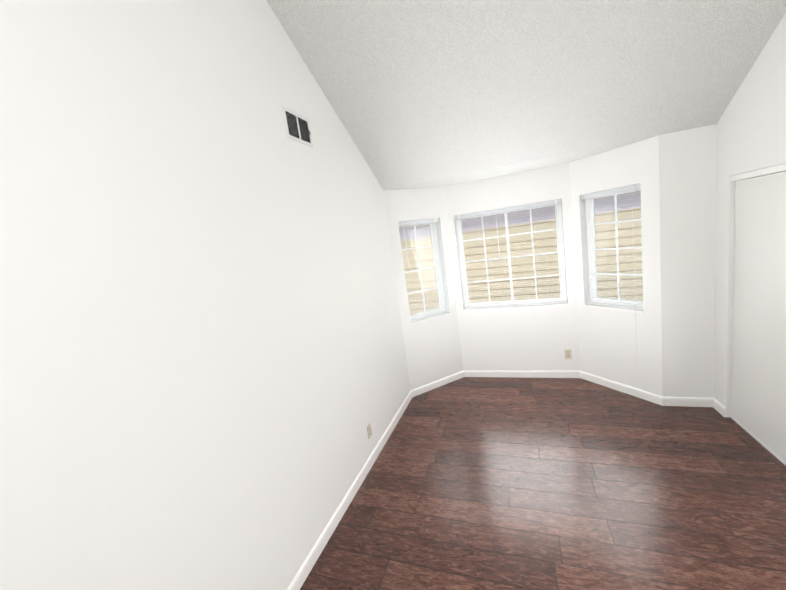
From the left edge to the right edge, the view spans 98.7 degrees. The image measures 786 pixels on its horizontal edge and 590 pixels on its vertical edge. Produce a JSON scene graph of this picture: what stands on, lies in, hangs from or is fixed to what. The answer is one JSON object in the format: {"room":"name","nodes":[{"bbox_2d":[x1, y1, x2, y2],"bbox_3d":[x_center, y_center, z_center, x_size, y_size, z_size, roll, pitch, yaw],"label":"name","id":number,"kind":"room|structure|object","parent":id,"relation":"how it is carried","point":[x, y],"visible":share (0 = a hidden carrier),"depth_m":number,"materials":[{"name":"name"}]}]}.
{"room":"empty bedroom","nodes":[
{"label":"empty bedroom","id":0,"kind":"room"},
{"bbox_2d":[0,0,410,589],"bbox_3d":[-0.945,-0.217,1.569,0.160,4.009,5.040,-5,9,20],"label":"wall","id":1,"kind":"structure","parent":0,"point":[204,379],"depth_m":1.41,"materials":[{"name":"white paint"}]},
{"bbox_2d":[281,105,312,147],"bbox_3d":[-0.648,-1.151,2.322,0.011,0.200,0.310,-5,9,20],"label":"air vent","id":2,"kind":"object","parent":1,"relation":"in","point":[297,127],"visible":1,"depth_m":2.31,"materials":[{"name":"white"}]},
{"bbox_2d":[367,423,371,438],"bbox_3d":[-0.207,1.211,3.000,0.008,0.117,0.072,-5,9,20],"label":"electrical outlet","id":3,"kind":"object","parent":1,"relation":"attached to","point":[369,430],"visible":1,"depth_m":2.99,"materials":[{"name":"beige plastic"}]},
{"bbox_2d":[287,370,725,589],"bbox_3d":[0.882,1.526,1.615,2.960,0.088,5.670,-5,9,20],"label":"baseboard","id":4,"kind":"structure","parent":1,"relation":"attached to","point":[301,575],"depth_m":3.27,"materials":[{"name":"white wood"}]},
{"bbox_2d":[384,187,462,389],"bbox_3d":[0.388,-0.045,4.251,0.843,2.500,0.160,-12,10,-27],"label":"wall","id":5,"kind":"structure","parent":0,"point":[433,349],"depth_m":4.19,"materials":[{"name":"white paint"}]},
{"bbox_2d":[398,218,448,320],"bbox_3d":[0.374,-0.318,4.201,0.605,1.216,0.180,-12,10,-27],"label":"bay window","id":6,"kind":"structure","parent":5,"relation":"in","point":[437,266],"depth_m":4.26,"materials":[{"name":"white plastic"}]},
{"bbox_2d":[411,312,450,324],"bbox_3d":[0.465,0.290,4.280,0.604,0.024,0.114,-12,10,-27],"label":"window sill","id":7,"kind":"structure","parent":5,"relation":"attached to","point":[429,318],"depth_m":4.24,"materials":[{"name":"white wood"}]},
{"bbox_2d":[443,163,579,370],"bbox_3d":[1.472,-0.188,4.206,1.540,2.500,0.160,-5,9,20],"label":"wall","id":8,"kind":"structure","parent":0,"point":[536,339],"depth_m":4.13,"materials":[{"name":"white paint"}]},
{"bbox_2d":[454,199,566,308],"bbox_3d":[1.429,-0.455,4.147,1.220,1.216,0.180,-5,9,20],"label":"bay window","id":9,"kind":"structure","parent":8,"relation":"in","point":[558,229],"depth_m":4.14,"materials":[{"name":"white plastic"}]},
{"bbox_2d":[464,303,567,311],"bbox_3d":[1.507,0.155,4.226,1.219,0.024,0.114,-5,9,20],"label":"window sill","id":10,"kind":"structure","parent":8,"relation":"attached to","point":[518,307],"depth_m":4.17,"materials":[{"name":"white wood"}]},
{"bbox_2d":[565,349,571,358],"bbox_3d":[2.114,0.715,4.071,0.072,0.117,0.008,-5,9,20],"label":"outlet","id":11,"kind":"object","parent":8,"relation":"attached to","point":[568,355],"visible":1,"depth_m":4.07,"materials":[{"name":"beige plastic"}]},
{"bbox_2d":[266,0,785,189],"bbox_3d":[0.860,-1.969,2.370,3.240,1.709,3.370,-5,9,20],"label":"ceiling","id":12,"kind":"structure","parent":0,"point":[416,91],"depth_m":2.45,"materials":[{"name":"white paint"}]},
{"bbox_2d":[300,377,785,589],"bbox_3d":[1.236,1.601,1.499,4.050,0.120,6.060,-5,9,20],"label":"floor","id":13,"kind":"structure","parent":0,"point":[493,483],"depth_m":2.33,"materials":[{"name":"brown wood"}]},
{"bbox_2d":[569,135,662,396],"bbox_3d":[2.352,-0.203,3.523,0.160,2.500,0.874,-12,9,-23],"label":"wall","id":14,"kind":"structure","parent":0,"point":[610,341],"depth_m":3.41,"materials":[{"name":"white paint"}]},
{"bbox_2d":[581,183,642,364],"bbox_3d":[2.325,-0.199,3.541,0.180,1.777,0.620,-12,9,-23],"label":"bay window","id":15,"kind":"structure","parent":14,"relation":"in","point":[592,261],"depth_m":3.55,"materials":[{"name":"white plastic"}]},
{"bbox_2d":[584,303,642,313],"bbox_3d":[2.355,0.137,3.586,0.114,0.024,0.619,-12,9,-23],"label":"window sill","id":16,"kind":"structure","parent":14,"relation":"attached to","point":[631,310],"depth_m":3.54,"materials":[{"name":"white wood"}]},
{"bbox_2d":[659,124,716,397],"bbox_3d":[3.095,-0.216,2.943,1.305,2.500,0.160,-5,9,20],"label":"wall","id":17,"kind":"structure","parent":0,"point":[687,176],"depth_m":3.00,"materials":[{"name":"white paint"}]},
{"bbox_2d":[714,13,785,416],"bbox_3d":[1.952,-0.451,0.491,0.120,4.009,5.040,-5,9,20],"label":"wall","id":18,"kind":"structure","parent":0,"point":[751,129],"depth_m":2.53,"materials":[{"name":"white paint"}]},
{"bbox_2d":[730,163,785,465],"bbox_3d":[2.531,0.245,1.918,0.096,2.057,1.896,-5,9,20],"label":"closet door","id":19,"kind":"structure","parent":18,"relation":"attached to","point":[758,406],"depth_m":2.49,"materials":[{"name":"white wood"}]},
{"bbox_3d":[3.109,0.401,10.174,36.000,0.200,13.000,-5,9,20],"label":"ground","id":20,"kind":"structure","parent":0,"visible":0},
{"bbox_2d":[399,191,642,314],"bbox_3d":[1.788,-0.718,6.867,28.000,3.350,0.032,-5,9,20],"label":"neighbor siding","id":21,"kind":"object","parent":20,"relation":"on","point":[522,264],"depth_m":6.57,"materials":[{"name":"beige wood"}]}
]}

